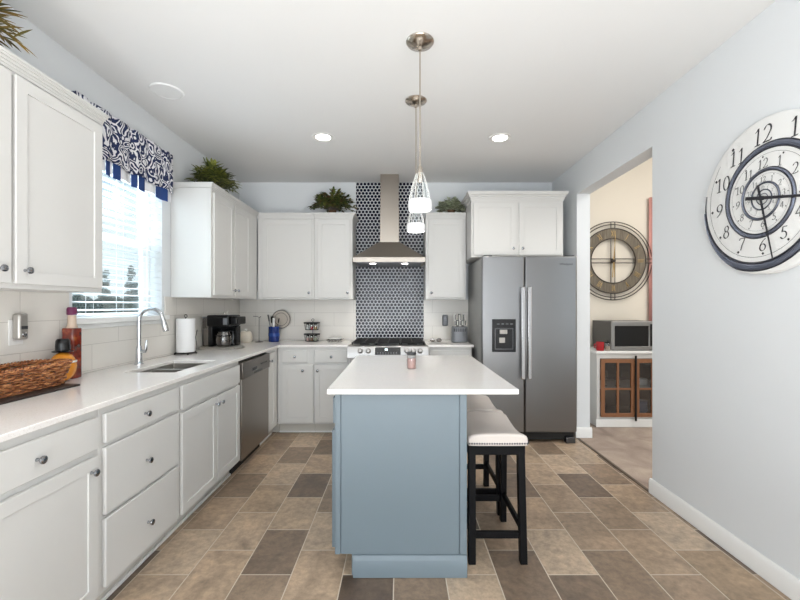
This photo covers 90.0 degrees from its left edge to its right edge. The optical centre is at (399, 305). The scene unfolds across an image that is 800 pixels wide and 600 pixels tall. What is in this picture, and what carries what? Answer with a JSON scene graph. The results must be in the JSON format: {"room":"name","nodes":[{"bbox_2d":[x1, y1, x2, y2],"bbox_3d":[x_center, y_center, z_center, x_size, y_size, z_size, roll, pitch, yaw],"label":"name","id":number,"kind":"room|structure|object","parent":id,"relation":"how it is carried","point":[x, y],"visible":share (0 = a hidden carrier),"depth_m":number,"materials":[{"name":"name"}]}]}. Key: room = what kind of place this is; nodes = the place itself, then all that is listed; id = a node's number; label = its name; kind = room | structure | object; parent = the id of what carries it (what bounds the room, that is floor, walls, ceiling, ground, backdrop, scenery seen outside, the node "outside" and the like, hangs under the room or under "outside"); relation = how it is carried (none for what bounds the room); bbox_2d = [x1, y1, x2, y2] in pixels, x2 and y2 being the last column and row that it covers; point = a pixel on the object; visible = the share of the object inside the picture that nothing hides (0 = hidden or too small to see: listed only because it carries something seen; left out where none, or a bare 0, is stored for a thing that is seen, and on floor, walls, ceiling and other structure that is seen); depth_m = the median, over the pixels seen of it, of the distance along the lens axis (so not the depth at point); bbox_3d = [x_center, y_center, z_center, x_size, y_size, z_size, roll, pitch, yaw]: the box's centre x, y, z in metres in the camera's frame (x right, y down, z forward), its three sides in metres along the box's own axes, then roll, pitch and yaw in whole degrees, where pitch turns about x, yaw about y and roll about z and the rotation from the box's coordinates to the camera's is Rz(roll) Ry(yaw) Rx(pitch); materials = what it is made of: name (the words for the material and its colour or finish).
{"room":"kitchen","nodes":[
{"label":"kitchen","id":0,"kind":"room"},
{"bbox_2d":[0,1,238,373],"bbox_3d":[-1.940,-0.060,0.815,0.160,2.739,7.630,0,0,0],"label":"wall","id":1,"kind":"structure","parent":0,"point":[52,59],"depth_m":2.78,"materials":[{"name":"paint"}]},
{"bbox_2d":[8,320,22,345],"bbox_3d":[-1.849,0.127,1.925,0.005,0.120,0.072,0,0,0],"label":"outlet plate","id":2,"kind":"object","parent":1,"relation":"attached to","point":[11,323],"depth_m":1.90,"materials":[{"name":"white plastic"}]},
{"bbox_2d":[8,313,27,345],"bbox_3d":[-1.826,0.112,1.925,0.050,0.151,0.072,0,0,0],"label":"air freshener","id":3,"kind":"object","parent":1,"relation":"attached to","point":[17,327],"visible":1,"depth_m":1.91,"materials":[{"name":"white plastic"}]},
{"bbox_2d":[0,45,108,292],"bbox_3d":[-1.680,-0.534,1.601,0.359,0.929,1.002,0,0,0],"label":"upper cabinet","id":4,"kind":"object","parent":1,"relation":"attached to","point":[51,136],"visible":1,"depth_m":1.74,"materials":[{"name":"white paint"}]},
{"bbox_2d":[0,0,34,55],"bbox_3d":[-1.649,-1.170,1.503,0.397,0.340,0.504,0,0,0],"label":"artificial plant","id":5,"kind":"object","parent":4,"relation":"on","point":[6,10],"visible":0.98,"depth_m":1.61,"materials":[{"name":"green plant"}]},
{"bbox_2d":[0,291,239,383],"bbox_3d":[-1.856,0.160,2.861,0.008,0.470,3.522,0,0,0],"label":"backsplash","id":6,"kind":"structure","parent":1,"relation":"attached to","point":[108,347],"depth_m":2.41,"materials":[{"name":"white tile"}]},
{"bbox_2d":[72,160,169,328],"bbox_3d":[-1.915,-0.487,2.698,0.200,1.244,0.916,0,0,0],"label":"window","id":7,"kind":"structure","parent":1,"relation":"in","point":[99,322],"depth_m":2.85,"materials":[{"name":"glass"}]},
{"bbox_2d":[72,163,160,317],"bbox_3d":[-1.890,-0.520,2.698,0.054,1.177,0.848,0,0,0],"label":"window blind","id":8,"kind":"object","parent":7,"relation":"attached to","point":[103,178],"visible":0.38,"depth_m":2.73,"materials":[{"name":"white plastic"}]},
{"bbox_2d":[72,91,172,201],"bbox_3d":[-1.816,-0.993,2.672,0.086,0.385,0.945,0,0,0],"label":"valance","id":9,"kind":"object","parent":1,"relation":"attached to","point":[131,154],"visible":0.78,"depth_m":2.69,"materials":[{"name":"blue fabric"}]},
{"bbox_2d":[171,182,258,298],"bbox_3d":[-1.670,-0.534,3.747,0.379,0.929,1.054,0,0,0],"label":"upper cabinet","id":10,"kind":"object","parent":1,"relation":"attached to","point":[214,233],"visible":0.94,"depth_m":3.25,"materials":[{"name":"white paint"}]},
{"bbox_2d":[184,157,241,193],"bbox_3d":[-1.671,-1.147,3.552,0.503,0.295,0.503,0,0,0],"label":"artificial plant","id":11,"kind":"object","parent":10,"relation":"on","point":[211,172],"visible":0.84,"depth_m":3.46,"materials":[{"name":"green plant"}]},
{"bbox_2d":[2,0,775,182],"bbox_3d":[-0.065,-1.480,0.985,3.910,0.100,7.970,0,0,0],"label":"ceiling","id":12,"kind":"structure","parent":0,"point":[257,79],"depth_m":2.43,"materials":[{"name":"paint"}]},
{"bbox_2d":[149,82,183,99],"bbox_3d":[-1.550,-1.425,2.660,0.206,0.010,0.206,0,0,0],"label":"ceiling speaker","id":13,"kind":"object","parent":12,"relation":"attached to","point":[167,91],"visible":1,"depth_m":2.65,"materials":[{"name":"paint"}]},
{"bbox_2d":[151,85,181,98],"bbox_3d":[-1.550,-1.426,2.660,0.176,0.007,0.176,0,0,0],"label":"grille","id":14,"kind":"object","parent":13,"relation":"attached to","point":[164,91],"depth_m":2.65,"materials":[{"name":"paint"}]},
{"bbox_2d":[312,132,333,141],"bbox_3d":[-0.650,-1.427,3.385,0.190,0.006,0.190,0,0,0],"label":"recessed light","id":15,"kind":"object","parent":12,"relation":"in","point":[319,136],"visible":1,"depth_m":3.38,"materials":[{"name":"white plastic"}]},
{"bbox_2d":[405,95,426,232],"bbox_3d":[0.111,-0.973,2.780,0.152,0.913,0.152,0,0,0],"label":"pendant light","id":16,"kind":"object","parent":12,"relation":"hanging from","point":[413,100],"visible":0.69,"depth_m":2.77,"materials":[{"name":"silver metal"}]},
{"bbox_2d":[406,32,433,212],"bbox_3d":[0.108,-0.973,2.160,0.152,0.913,0.152,0,0,0],"label":"pendant light","id":17,"kind":"object","parent":12,"relation":"hanging from","point":[419,42],"visible":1,"depth_m":2.15,"materials":[{"name":"silver metal"}]},
{"bbox_2d":[417,166,422,182],"bbox_3d":[0.108,-0.711,2.160,0.032,0.089,0.032,0,0,0],"label":"socket","id":18,"kind":"object","parent":17,"relation":"attached to","point":[419,172],"depth_m":2.15,"materials":[{"name":"silver metal"}]},
{"bbox_2d":[410,208,429,211],"bbox_3d":[0.108,-0.526,2.160,0.111,0.008,0.111,0,0,0],"label":"diffuser","id":19,"kind":"object","parent":17,"relation":"attached to","point":[411,209],"depth_m":2.17,"materials":[{"name":"white"}]},
{"bbox_2d":[489,133,511,142],"bbox_3d":[0.850,-1.427,3.400,0.190,0.006,0.190,0,0,0],"label":"recessed light","id":20,"kind":"object","parent":12,"relation":"in","point":[500,137],"visible":1,"depth_m":3.39,"materials":[{"name":"white plastic"}]},
{"bbox_2d":[239,183,551,418],"bbox_3d":[-0.065,-0.060,4.690,3.910,2.739,0.120,0,0,0],"label":"wall","id":21,"kind":"structure","parent":0,"point":[262,197],"depth_m":4.63,"materials":[{"name":"paint"}]},
{"bbox_2d":[258,213,314,299],"bbox_3d":[-1.226,-0.534,4.440,0.606,0.929,0.379,0,0,0],"label":"upper cabinet","id":22,"kind":"object","parent":21,"relation":"attached to","point":[285,240],"visible":0.93,"depth_m":4.29,"materials":[{"name":"white paint"}]},
{"bbox_2d":[314,212,357,299],"bbox_3d":[-0.700,-0.534,4.440,0.440,0.929,0.379,0,0,0],"label":"upper cabinet","id":23,"kind":"object","parent":21,"relation":"attached to","point":[334,232],"visible":0.99,"depth_m":4.29,"materials":[{"name":"white paint"}]},
{"bbox_2d":[308,186,356,211],"bbox_3d":[-0.741,-1.155,4.424,0.560,0.311,0.336,0,0,11],"label":"artificial plant","id":24,"kind":"object","parent":23,"relation":"on","point":[330,203],"visible":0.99,"depth_m":4.37,"materials":[{"name":"green plant"}]},
{"bbox_2d":[240,300,467,339],"bbox_3d":[-0.046,0.160,4.626,3.610,0.470,0.008,0,0,0],"label":"backsplash","id":25,"kind":"structure","parent":21,"relation":"attached to","point":[337,318],"depth_m":4.62,"materials":[{"name":"white tile"}]},
{"bbox_2d":[353,174,424,266],"bbox_3d":[-0.113,-0.937,4.385,0.752,0.984,0.470,0,0,0],"label":"range hood","id":26,"kind":"object","parent":21,"relation":"attached to","point":[389,252],"visible":1,"depth_m":4.33,"materials":[{"name":"metal"}]},
{"bbox_2d":[356,182,423,340],"bbox_3d":[-0.118,-0.359,4.625,0.781,2.139,0.009,0,0,0],"label":"backsplash","id":27,"kind":"structure","parent":21,"relation":"attached to","point":[389,300],"depth_m":4.62,"materials":[{"name":"blue tile"}]},
{"bbox_2d":[424,212,465,299],"bbox_3d":[0.491,-0.534,4.440,0.432,0.929,0.379,0,0,0],"label":"upper cabinet","id":28,"kind":"object","parent":21,"relation":"attached to","point":[445,232],"visible":0.91,"depth_m":4.29,"materials":[{"name":"white paint"}]},
{"bbox_2d":[435,197,465,211],"bbox_3d":[0.562,-1.105,4.423,0.364,0.210,0.327,0,0,4],"label":"artificial plant","id":29,"kind":"object","parent":28,"relation":"on","point":[453,205],"visible":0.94,"depth_m":4.37,"materials":[{"name":"green plant"}]},
{"bbox_2d":[442,315,447,325],"bbox_3d":[0.521,0.165,4.605,0.066,0.132,0.032,0,0,0],"label":"outlet","id":30,"kind":"object","parent":21,"relation":"attached to","point":[444,317],"visible":1,"depth_m":4.59,"materials":[{"name":"grey plastic"}]},
{"bbox_2d":[461,191,568,263],"bbox_3d":[1.177,-0.818,4.300,1.005,0.655,0.659,0,0,0],"label":"upper cabinet","id":31,"kind":"object","parent":21,"relation":"attached to","point":[498,223],"visible":0.95,"depth_m":4.01,"materials":[{"name":"white paint"}]},
{"bbox_2d":[106,419,790,599],"bbox_3d":[1.790,1.360,0.985,7.620,0.100,7.970,0,0,0],"label":"floor","id":32,"kind":"structure","parent":0,"point":[265,533],"depth_m":2.20,"materials":[{"name":"tile"}]},
{"bbox_2d":[0,410,99,599],"bbox_3d":[-1.525,0.866,1.378,0.650,0.887,0.555,0,0,0],"label":"base cabinet","id":33,"kind":"object","parent":32,"relation":"on","point":[49,476],"visible":0.99,"depth_m":1.42,"materials":[{"name":"white paint"}]},
{"bbox_2d":[0,340,353,442],"bbox_3d":[-1.186,0.408,2.865,1.346,0.024,3.530,0,0,0],"label":"countertop","id":34,"kind":"structure","parent":33,"relation":"on","point":[99,389],"depth_m":2.02,"materials":[{"name":"white stone"}]},
{"bbox_2d":[0,383,79,404],"bbox_3d":[-1.716,0.391,1.725,0.252,0.009,0.610,0,0,0],"label":"tray","id":35,"kind":"object","parent":34,"relation":"on","point":[5,400],"visible":0.5,"depth_m":1.78,"materials":[{"name":"black wood"}]},
{"bbox_2d":[0,358,72,398],"bbox_3d":[-1.738,0.326,1.772,0.220,0.119,0.533,0,0,0],"label":"wicker basket","id":36,"kind":"object","parent":35,"relation":"on","point":[39,373],"visible":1,"depth_m":1.83,"materials":[{"name":"brown wicker"}]},
{"bbox_2d":[49,338,76,380],"bbox_3d":[-1.765,0.282,2.094,0.120,0.225,0.120,0,0,0],"label":"jar","id":37,"kind":"object","parent":34,"relation":"on","point":[62,346],"visible":0.66,"depth_m":2.08,"materials":[{"name":"orange ceramic"}]},
{"bbox_2d":[62,307,81,378],"bbox_3d":[-1.802,0.201,2.197,0.066,0.390,0.066,0,0,0],"label":"bottle","id":38,"kind":"object","parent":34,"relation":"on","point":[71,331],"visible":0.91,"depth_m":2.18,"materials":[{"name":"red glass"}]},
{"bbox_2d":[134,307,168,364],"bbox_3d":[-1.694,0.201,2.731,0.219,0.390,0.056,0,0,-7],"label":"faucet","id":39,"kind":"object","parent":34,"relation":"on","point":[138,356],"visible":1,"depth_m":2.71,"materials":[{"name":"silver metal"}]},
{"bbox_2d":[142,364,201,371],"bbox_3d":[-1.498,0.492,2.652,0.317,0.143,0.547,0,0,0],"label":"sink","id":40,"kind":"object","parent":34,"relation":"in","point":[172,367],"visible":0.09,"depth_m":2.84,"materials":[{"name":"silver metal"}]},
{"bbox_2d":[174,314,196,354],"bbox_3d":[-1.768,0.232,3.300,0.166,0.328,0.166,0,0,33],"label":"paper towel holder","id":41,"kind":"object","parent":34,"relation":"on","point":[185,327],"visible":1,"depth_m":3.24,"materials":[{"name":"white paper"}]},
{"bbox_2d":[199,311,245,349],"bbox_3d":[-1.656,0.222,3.754,0.352,0.347,0.235,0,0,6],"label":"coffee maker","id":42,"kind":"object","parent":34,"relation":"on","point":[218,331],"visible":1,"depth_m":3.70,"materials":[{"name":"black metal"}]},
{"bbox_2d":[240,329,252,342],"bbox_3d":[-1.680,0.322,4.360,0.140,0.148,0.140,0,0,0],"label":"canister","id":43,"kind":"object","parent":34,"relation":"on","point":[246,336],"visible":0.94,"depth_m":4.31,"materials":[{"name":"beige ceramic"}]},
{"bbox_2d":[268,326,279,341],"bbox_3d":[-1.405,0.313,4.460,0.124,0.166,0.124,0,0,0],"label":"utensil crock","id":44,"kind":"object","parent":34,"relation":"on","point":[273,332],"visible":0.98,"depth_m":4.41,"materials":[{"name":"ceramic"}]},
{"bbox_2d":[272,310,289,328],"bbox_3d":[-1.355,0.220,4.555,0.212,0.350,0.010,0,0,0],"label":"plate","id":45,"kind":"object","parent":34,"relation":"on","point":[284,321],"visible":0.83,"depth_m":4.55,"materials":[{"name":"white ceramic"}]},
{"bbox_2d":[304,319,319,341],"bbox_3d":[-0.985,0.267,4.470,0.184,0.252,0.112,0,0,0],"label":"spice rack","id":46,"kind":"object","parent":34,"relation":"on","point":[308,323],"visible":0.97,"depth_m":4.44,"materials":[{"name":"black metal"}]},
{"bbox_2d":[327,337,342,341],"bbox_3d":[-0.715,0.372,4.420,0.183,0.048,0.097,0,0,0],"label":"stand","id":47,"kind":"object","parent":34,"relation":"on","point":[330,338],"visible":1,"depth_m":4.38,"materials":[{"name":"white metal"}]},
{"bbox_2d":[95,383,178,599],"bbox_3d":[-1.525,0.866,1.951,0.650,0.887,0.587,0,0,0],"label":"base cabinet","id":48,"kind":"object","parent":32,"relation":"on","point":[138,436],"visible":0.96,"depth_m":1.86,"materials":[{"name":"white paint"}]},
{"bbox_2d":[164,362,239,537],"bbox_3d":[-1.525,0.866,2.671,0.650,0.887,0.847,0,0,0],"label":"base cabinet","id":49,"kind":"object","parent":32,"relation":"on","point":[209,402],"visible":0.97,"depth_m":2.56,"materials":[{"name":"white paint"}]},
{"bbox_2d":[229,352,269,473],"bbox_3d":[-1.522,0.870,3.419,0.616,0.879,0.639,0,0,0],"label":"dishwasher","id":50,"kind":"object","parent":32,"relation":"on","point":[253,383],"visible":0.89,"depth_m":3.35,"materials":[{"name":"silver metal"}]},
{"bbox_2d":[260,348,279,444],"bbox_3d":[-1.525,0.866,3.953,0.650,0.887,0.420,0,0,0],"label":"base cabinet","id":51,"kind":"object","parent":32,"relation":"on","point":[273,426],"visible":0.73,"depth_m":3.89,"materials":[{"name":"white paint"}]},
{"bbox_2d":[278,347,315,431],"bbox_3d":[-1.062,0.866,4.328,0.371,0.887,0.595,0,0,0],"label":"base cabinet","id":52,"kind":"object","parent":32,"relation":"on","point":[295,364],"visible":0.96,"depth_m":4.07,"materials":[{"name":"white paint"}]},
{"bbox_2d":[314,347,349,431],"bbox_3d":[-0.694,0.866,4.328,0.363,0.887,0.595,0,0,0],"label":"base cabinet","id":53,"kind":"object","parent":32,"relation":"on","point":[329,362],"visible":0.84,"depth_m":4.07,"materials":[{"name":"white paint"}]},
{"bbox_2d":[347,338,428,362],"bbox_3d":[-0.119,0.822,4.237,0.800,0.916,0.747,0,0,0],"label":"range","id":54,"kind":"object","parent":32,"relation":"on","point":[360,346],"visible":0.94,"depth_m":3.92,"materials":[{"name":"metal"}]},
{"bbox_2d":[353,343,422,344],"bbox_3d":[-0.119,0.406,4.290,0.752,0.016,0.610,0,0,0],"label":"cooktop","id":55,"kind":"object","parent":54,"relation":"in","point":[353,343],"depth_m":4.00,"materials":[{"name":"grey metal"}]},
{"bbox_2d":[332,394,466,577],"bbox_3d":[-0.020,0.866,2.537,0.689,0.887,1.226,0,0,0],"label":"kitchen island","id":56,"kind":"object","parent":32,"relation":"on","point":[399,461],"visible":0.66,"depth_m":1.94,"materials":[{"name":"blue paint"}]},
{"bbox_2d":[327,355,518,393],"bbox_3d":[0.109,0.408,2.555,0.912,0.024,1.310,0,0,0],"label":"island countertop","id":57,"kind":"structure","parent":56,"relation":"on","point":[366,374],"depth_m":2.21,"materials":[{"name":"white stone"}]},
{"bbox_2d":[407,352,415,368],"bbox_3d":[0.073,0.344,2.530,0.060,0.103,0.060,0,0,0],"label":"candle jar","id":58,"kind":"object","parent":57,"relation":"on","point":[411,362],"visible":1,"depth_m":2.51,"materials":[{"name":"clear glass"}]},
{"bbox_2d":[429,347,470,355],"bbox_3d":[0.502,0.866,4.328,0.454,0.887,0.595,0,0,0],"label":"base cabinet","id":59,"kind":"object","parent":32,"relation":"on","point":[432,350],"visible":0.06,"depth_m":4.07,"materials":[{"name":"white paint"}]},
{"bbox_2d":[424,340,473,346],"bbox_3d":[0.512,0.408,4.342,0.476,0.024,0.574,0,0,0],"label":"countertop","id":60,"kind":"structure","parent":59,"relation":"on","point":[449,343],"depth_m":4.11,"materials":[{"name":"white stone"}]},
{"bbox_2d":[428,342,445,343],"bbox_3d":[0.393,0.394,4.250,0.185,0.004,0.180,0,0,0],"label":"cutting mat","id":61,"kind":"object","parent":60,"relation":"on","point":[428,342],"visible":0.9,"depth_m":4.21,"materials":[{"name":"grey"}]},
{"bbox_2d":[451,326,467,342],"bbox_3d":[0.648,0.308,4.358,0.178,0.175,0.124,0,0,0],"label":"knife block","id":62,"kind":"object","parent":60,"relation":"on","point":[459,334],"visible":0.99,"depth_m":4.30,"materials":[{"name":"grey plastic"}]},
{"bbox_2d":[467,394,502,515],"bbox_3d":[0.497,0.977,2.715,0.320,0.664,0.450,0,0,0],"label":"bar stool","id":63,"kind":"object","parent":32,"relation":"on","point":[475,402],"visible":0.32,"depth_m":2.69,"materials":[{"name":"black paint"}]},
{"bbox_2d":[467,411,529,564],"bbox_3d":[0.497,0.977,2.240,0.320,0.664,0.450,0,0,0],"label":"bar stool","id":64,"kind":"object","parent":32,"relation":"on","point":[488,433],"visible":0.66,"depth_m":2.04,"materials":[{"name":"black paint"}]},
{"bbox_2d":[468,255,576,442],"bbox_3d":[1.234,0.411,4.179,0.904,1.795,0.862,0,0,0],"label":"refrigerator","id":65,"kind":"object","parent":32,"relation":"on","point":[522,311],"visible":0.98,"depth_m":3.81,"materials":[{"name":"metal"}]},
{"bbox_2d":[577,438,648,491],"bbox_3d":[1.760,1.308,3.385,0.024,0.004,1.180,0,0,0],"label":"trim","id":66,"kind":"structure","parent":32,"relation":"on","point":[579,439],"depth_m":3.25,"materials":[{"name":"brown"}]},
{"bbox_2d":[590,346,651,426],"bbox_3d":[2.905,0.898,4.561,1.590,0.821,0.548,0,0,0],"label":"sideboard","id":67,"kind":"object","parent":32,"relation":"on","point":[611,405],"visible":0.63,"depth_m":4.33,"materials":[{"name":"white paint"}]},
{"bbox_2d":[594,342,603,350],"bbox_3d":[2.184,0.440,4.384,0.099,0.095,0.084,0,0,36],"label":"mug","id":68,"kind":"object","parent":67,"relation":"on","point":[599,345],"visible":1,"depth_m":4.35,"materials":[{"name":"ceramic"}]},
{"bbox_2d":[605,340,609,350],"bbox_3d":[2.262,0.430,4.360,0.056,0.114,0.056,0,0,0],"label":"glass canister","id":69,"kind":"object","parent":67,"relation":"on","point":[607,348],"visible":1,"depth_m":4.34,"materials":[{"name":"beige glass"}]},
{"bbox_2d":[592,320,651,349],"bbox_3d":[2.570,0.329,4.583,0.520,0.318,0.443,0,0,0],"label":"microwave","id":70,"kind":"object","parent":67,"relation":"on","point":[621,334],"visible":0.77,"depth_m":4.37,"materials":[{"name":"grey metal"}]},
{"bbox_2d":[605,380,650,387],"bbox_3d":[2.905,0.897,4.585,1.513,0.015,0.449,0,0,0],"label":"shelf","id":71,"kind":"object","parent":67,"relation":"attached to","point":[610,383],"depth_m":4.54,"materials":[{"name":"white paint"}]},
{"bbox_2d":[639,399,647,412],"bbox_3d":[2.700,1.131,4.500,0.150,0.140,0.150,0,0,0],"label":"bowl stack","id":72,"kind":"object","parent":67,"relation":"on","point":[643,404],"visible":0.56,"depth_m":4.44,"materials":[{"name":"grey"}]},
{"bbox_2d":[639,399,647,404],"bbox_3d":[2.700,1.087,4.500,0.150,0.050,0.150,0,0,0],"label":"bowl","id":73,"kind":"object","parent":72,"relation":"on","point":[641,402],"depth_m":4.44,"materials":[{"name":"blue"}]},
{"bbox_2d":[639,378,647,385],"bbox_3d":[2.680,0.850,4.460,0.140,0.080,0.140,0,0,0],"label":"bowl stack","id":74,"kind":"object","parent":67,"relation":"on","point":[642,381],"visible":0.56,"depth_m":4.40,"materials":[{"name":"grey ceramic"}]},
{"bbox_2d":[639,378,647,381],"bbox_3d":[2.680,0.835,4.460,0.140,0.050,0.140,0,0,0],"label":"bowl","id":75,"kind":"object","parent":74,"relation":"on","point":[640,379],"depth_m":4.41,"materials":[{"name":"white plastic"}]},
{"bbox_2d":[639,382,647,385],"bbox_3d":[2.680,0.865,4.460,0.140,0.050,0.140,0,0,0],"label":"bowl","id":76,"kind":"object","parent":74,"relation":"on","point":[640,383],"depth_m":4.40,"materials":[{"name":"white plastic"}]},
{"bbox_2d":[590,158,651,345],"bbox_3d":[3.745,-0.440,4.910,3.709,3.499,0.120,0,0,0],"label":"wall","id":77,"kind":"structure","parent":0,"point":[625,199],"depth_m":4.85,"materials":[{"name":"beige paint"}]},
{"bbox_2d":[590,221,651,299],"bbox_3d":[2.565,-0.543,4.814,0.951,0.951,0.050,0,0,1],"label":"wall clock","id":78,"kind":"object","parent":77,"relation":"attached to","point":[610,233],"visible":0.73,"depth_m":4.81,"materials":[{"name":"brown metal"}]},
{"bbox_2d":[649,197,651,320],"bbox_3d":[3.250,-0.415,4.817,0.507,1.790,0.039,0,0,0],"label":"curtain","id":79,"kind":"object","parent":77,"relation":"hanging from","point":[650,198],"visible":0.06,"depth_m":4.83,"materials":[{"name":"red fabric"}]},
{"bbox_2d":[552,0,799,579],"bbox_3d":[1.825,-0.060,0.815,0.130,2.739,7.630,0,0,0],"label":"wall","id":80,"kind":"structure","parent":0,"point":[726,339],"depth_m":2.25,"materials":[{"name":"paint"}]},
{"bbox_2d":[575,427,591,437],"bbox_3d":[1.825,1.257,3.972,0.162,0.104,0.016,0,0,0],"label":"baseboard","id":81,"kind":"object","parent":80,"relation":"attached to","point":[582,432],"visible":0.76,"depth_m":3.96,"materials":[{"name":"white paint"}]},
{"bbox_2d":[649,478,799,599],"bbox_3d":[1.752,1.257,-0.097,0.016,0.104,5.806,0,0,0],"label":"baseboard","id":82,"kind":"structure","parent":80,"relation":"attached to","point":[785,582],"depth_m":2.10,"materials":[{"name":"white paint"}]},
{"bbox_2d":[704,109,799,273],"bbox_3d":[1.733,-0.524,1.905,0.051,0.744,0.744,0,0,0],"label":"wall clock","id":83,"kind":"object","parent":80,"relation":"attached to","point":[752,214],"visible":1,"depth_m":1.92,"materials":[{"name":"paper"},{"name":"dark blue painted metal"},{"name":"ink"}]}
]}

